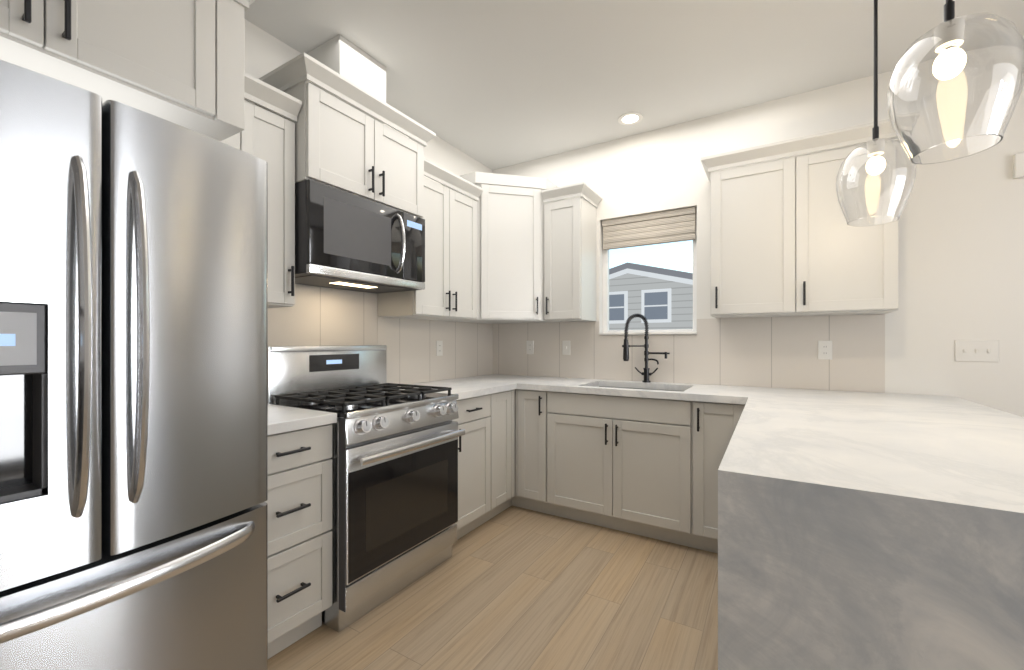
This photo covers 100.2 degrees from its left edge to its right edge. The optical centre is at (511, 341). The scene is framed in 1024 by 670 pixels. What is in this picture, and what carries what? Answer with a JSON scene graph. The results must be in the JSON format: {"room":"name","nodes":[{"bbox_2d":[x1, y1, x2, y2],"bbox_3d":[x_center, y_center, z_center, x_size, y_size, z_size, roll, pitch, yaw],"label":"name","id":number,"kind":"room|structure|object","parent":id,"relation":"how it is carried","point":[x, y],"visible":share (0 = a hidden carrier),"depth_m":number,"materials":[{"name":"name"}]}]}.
{"room":"kitchen","nodes":[
{"label":"kitchen","id":0,"kind":"room"},
{"bbox_2d":[244,19,492,383],"bbox_3d":[-2.051,-0.170,0.996,0.120,2.820,7.010,0,0,31],"label":"wall","id":1,"kind":"structure","parent":0,"point":[265,53],"depth_m":2.26,"materials":[{"name":"paint"}]},
{"bbox_2d":[0,0,251,144],"bbox_3d":[-1.458,-1.001,1.256,0.617,0.513,0.970,0,0,31],"label":"upper cabinet","id":2,"kind":"object","parent":1,"relation":"attached to","point":[180,62],"depth_m":1.30,"materials":[{"name":"paint"}]},
{"bbox_2d":[228,96,259,157],"bbox_3d":[-1.279,-0.585,1.820,0.337,0.850,0.175,0,0,31],"label":"upper cabinet","id":3,"kind":"object","parent":1,"relation":"attached to","point":[250,144],"depth_m":1.81,"materials":[{"name":"paint"}]},
{"bbox_2d":[260,100,295,307],"bbox_3d":[-1.198,-0.585,1.953,0.337,0.850,0.238,0,0,31],"label":"upper cabinet","id":4,"kind":"object","parent":1,"relation":"attached to","point":[277,126],"depth_m":1.91,"materials":[{"name":"paint"}]},
{"bbox_2d":[252,56,427,223],"bbox_3d":[-0.903,-0.996,2.362,0.417,0.523,0.760,0,0,31],"label":"upper cabinet","id":5,"kind":"object","parent":1,"relation":"attached to","point":[343,141],"depth_m":2.13,"materials":[{"name":"paint"}]},
{"bbox_2d":[295,179,424,293],"bbox_3d":[-0.872,-0.518,2.344,0.487,0.428,0.752,0,0,31],"label":"microwave","id":6,"kind":"object","parent":5,"relation":"attached to","point":[344,240],"visible":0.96,"depth_m":2.16,"materials":[{"name":"black glass"}]},
{"bbox_2d":[300,34,391,107],"bbox_3d":[-0.936,-1.417,2.413,0.307,0.318,0.311,0,0,31],"label":"cover","id":7,"kind":"object","parent":1,"relation":"attached to","point":[338,54],"depth_m":2.28,"materials":[{"name":"paint"}]},
{"bbox_2d":[268,284,491,383],"bbox_3d":[-0.834,0.166,2.874,0.005,0.948,2.490,0,0,31],"label":"backsplash","id":8,"kind":"structure","parent":1,"relation":"attached to","point":[319,316],"depth_m":2.88,"materials":[{"name":"tile"}]},
{"bbox_2d":[436,341,442,355],"bbox_3d":[-0.561,0.055,3.313,0.007,0.118,0.072,0,0,31],"label":"electrical outlet plate","id":9,"kind":"object","parent":8,"relation":"attached to","point":[439,344],"depth_m":3.31,"materials":[{"name":"white plastic"}]},
{"bbox_2d":[377,176,471,322],"bbox_3d":[-0.568,-0.602,2.990,0.337,0.885,0.649,0,0,31],"label":"upper cabinet","id":10,"kind":"object","parent":1,"relation":"attached to","point":[446,295],"depth_m":2.86,"materials":[{"name":"paint"}]},
{"bbox_2d":[436,172,563,323],"bbox_3d":[-0.051,-0.709,3.431,0.761,1.098,0.763,0,0,31],"label":"upper cabinet","id":11,"kind":"object","parent":1,"relation":"attached to","point":[512,214],"depth_m":3.25,"materials":[{"name":"paint"}]},
{"bbox_2d":[268,506,717,669],"bbox_3d":[0.424,1.290,-0.439,5.840,0.100,7.130,0,0,31],"label":"floor","id":12,"kind":"structure","parent":0,"point":[514,588],"depth_m":1.96,"materials":[{"name":"brown wood"}]},
{"bbox_2d":[0,60,267,669],"bbox_3d":[-1.288,0.330,1.183,0.930,1.820,0.844,0,0,31],"label":"refrigerator","id":13,"kind":"object","parent":12,"relation":"on","point":[133,387],"visible":1,"depth_m":1.02,"materials":[{"name":"silver metal"}]},
{"bbox_2d":[265,424,331,658],"bbox_3d":[-1.122,0.793,1.819,0.608,0.892,0.388,0,0,31],"label":"base cabinet","id":14,"kind":"object","parent":12,"relation":"on","point":[299,502],"depth_m":1.70,"materials":[{"name":"paint"}]},
{"bbox_2d":[268,404,336,434],"bbox_3d":[-1.111,0.325,1.814,0.632,0.040,0.388,0,0,31],"label":"countertop","id":15,"kind":"structure","parent":14,"relation":"on","point":[281,419],"depth_m":1.73,"materials":[{"name":"stone"}]},
{"bbox_2d":[268,345,464,632],"bbox_3d":[-0.748,0.632,2.268,0.726,1.215,0.754,0,0,31],"label":"gas range","id":16,"kind":"object","parent":12,"relation":"on","point":[394,458],"visible":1,"depth_m":2.08,"materials":[{"name":"silver metal"}]},
{"bbox_2d":[452,392,500,539],"bbox_3d":[-0.494,0.793,2.852,0.608,0.892,0.491,0,0,31],"label":"base cabinet","id":17,"kind":"object","parent":12,"relation":"on","point":[479,450],"depth_m":2.75,"materials":[{"name":"paint"}]},
{"bbox_2d":[501,391,508,511],"bbox_3d":[-0.335,0.793,3.112,0.608,0.892,0.366,0,0,31],"label":"base cabinet","id":18,"kind":"object","parent":12,"relation":"on","point":[505,394],"depth_m":3.02,"materials":[{"name":"paint"}]},
{"bbox_2d":[521,389,588,516],"bbox_3d":[0.295,0.793,3.280,0.337,0.892,0.663,0,0,31],"label":"base cabinet","id":19,"kind":"object","parent":12,"relation":"on","point":[554,425],"depth_m":2.97,"materials":[{"name":"paint"}]},
{"bbox_2d":[399,378,515,399],"bbox_3d":[-0.428,0.325,2.936,0.632,0.040,0.704,0,0,31],"label":"countertop","id":20,"kind":"structure","parent":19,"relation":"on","point":[465,388],"depth_m":2.94,"materials":[{"name":"stone"}]},
{"bbox_2d":[677,400,744,551],"bbox_3d":[1.304,0.793,2.699,0.357,0.892,0.607,0,0,31],"label":"base cabinet","id":21,"kind":"object","parent":12,"relation":"on","point":[704,429],"depth_m":2.48,"materials":[{"name":"paint"}]},
{"bbox_2d":[713,404,745,552],"bbox_3d":[1.324,0.793,1.800,0.609,0.892,2.122,0,0,31],"label":"base cabinet","id":22,"kind":"object","parent":12,"relation":"on","point":[715,475],"depth_m":2.44,"materials":[{"name":"paint"}]},
{"bbox_2d":[464,374,984,405],"bbox_3d":[0.964,0.422,2.881,3.067,0.235,0.649,0,0,31],"label":"countertop","id":23,"kind":"structure","parent":22,"relation":"on","point":[660,390],"depth_m":2.66,"materials":[{"name":"stone"}]},
{"bbox_2d":[622,313,669,382],"bbox_3d":[0.970,0.050,3.103,0.306,0.509,0.192,0,0,31],"label":"faucet","id":24,"kind":"object","parent":23,"relation":"on","point":[645,373],"visible":1,"depth_m":3.14,"materials":[{"name":"black metal"}]},
{"bbox_2d":[718,394,1023,669],"bbox_3d":[1.296,0.772,1.411,0.970,0.935,1.518,0,0,31],"label":"countertop","id":25,"kind":"structure","parent":22,"relation":"on","point":[868,531],"depth_m":0.92,"materials":[{"name":"stone"}]},
{"bbox_2d":[244,0,1023,169],"bbox_3d":[0.424,-1.630,-0.439,5.840,0.100,7.130,0,0,31],"label":"ceiling","id":26,"kind":"structure","parent":0,"point":[494,84],"depth_m":2.35,"materials":[{"name":"paint"}]},
{"bbox_2d":[618,112,642,124],"bbox_3d":[0.839,-1.577,3.036,0.170,0.005,0.170,0,0,31],"label":"recessed light","id":27,"kind":"object","parent":26,"relation":"in","point":[630,118],"visible":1,"depth_m":3.03,"materials":[{"name":"paint"}]},
{"bbox_2d":[836,0,916,225],"bbox_3d":[1.478,-1.033,1.746,0.250,1.091,0.258,0,0,31],"label":"pendant light","id":28,"kind":"object","parent":26,"relation":"hanging from","point":[875,177],"visible":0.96,"depth_m":1.67,"materials":[{"name":"clear glass"}]},
{"bbox_2d":[887,0,1023,163],"bbox_3d":[1.131,-1.033,1.103,0.250,1.091,0.258,0,0,31],"label":"pendant light","id":29,"kind":"object","parent":26,"relation":"hanging from","point":[955,88],"visible":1,"depth_m":1.03,"materials":[{"name":"clear glass"}]},
{"bbox_2d":[493,71,1023,416],"bbox_3d":[2.250,-0.170,2.564,5.840,2.820,0.140,0,0,31],"label":"wall","id":30,"kind":"structure","parent":0,"point":[960,248],"depth_m":2.44,"materials":[{"name":"paint"}]},
{"bbox_2d":[552,184,599,321],"bbox_3d":[0.461,-0.654,3.369,0.303,0.988,0.336,0,0,31],"label":"upper cabinet","id":31,"kind":"object","parent":30,"relation":"attached to","point":[574,220],"depth_m":3.22,"materials":[{"name":"paint"}]},
{"bbox_2d":[599,207,696,334],"bbox_3d":[1.035,-0.509,3.281,0.720,0.921,0.147,0,0,31],"label":"window","id":32,"kind":"structure","parent":30,"relation":"in","point":[650,267],"depth_m":3.29,"materials":[{"name":"glass"}]},
{"bbox_2d":[492,314,884,392],"bbox_3d":[1.005,0.073,3.235,2.774,0.462,0.005,0,0,31],"label":"backsplash","id":33,"kind":"structure","parent":30,"relation":"attached to","point":[777,352],"depth_m":2.95,"materials":[{"name":"tile"}]},
{"bbox_2d":[526,341,533,353],"bbox_3d":[0.157,0.055,3.743,0.072,0.118,0.007,0,0,31],"label":"electrical outlet plate","id":34,"kind":"object","parent":33,"relation":"attached to","point":[529,344],"depth_m":3.74,"materials":[{"name":"white plastic"}]},
{"bbox_2d":[562,341,569,354],"bbox_3d":[0.451,0.055,3.562,0.072,0.118,0.011,0,0,31],"label":"electrical outlet plate","id":35,"kind":"object","parent":33,"relation":"attached to","point":[565,344],"depth_m":3.56,"materials":[{"name":"white plastic"}]},
{"bbox_2d":[818,340,831,359],"bbox_3d":[1.943,0.055,2.657,0.072,0.118,0.007,0,0,31],"label":"electrical outlet plate","id":36,"kind":"object","parent":33,"relation":"attached to","point":[824,347],"depth_m":2.65,"materials":[{"name":"white plastic"}]},
{"bbox_2d":[708,136,811,317],"bbox_3d":[1.552,-0.654,2.706,0.510,0.988,0.336,0,0,31],"label":"upper cabinet","id":37,"kind":"object","parent":30,"relation":"attached to","point":[784,240],"depth_m":2.55,"materials":[{"name":"paint"}]},
{"bbox_2d":[812,120,898,315],"bbox_3d":[1.885,-0.654,2.504,0.510,0.988,0.336,0,0,31],"label":"upper cabinet","id":38,"kind":"object","parent":30,"relation":"attached to","point":[855,268],"depth_m":2.35,"materials":[{"name":"paint"}]},
{"bbox_2d":[955,340,998,361],"bbox_3d":[2.513,0.053,2.315,0.168,0.118,0.011,0,0,31],"label":"light switch plate","id":39,"kind":"object","parent":30,"relation":"attached to","point":[976,350],"depth_m":2.31,"materials":[{"name":"white plastic"}]},
{"bbox_2d":[1013,153,1023,178],"bbox_3d":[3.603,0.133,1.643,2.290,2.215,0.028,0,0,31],"label":"thermostat","id":40,"kind":"object","parent":30,"relation":"attached to","point":[1018,165],"depth_m":2.21,"materials":[{"name":"paint"}]}
]}

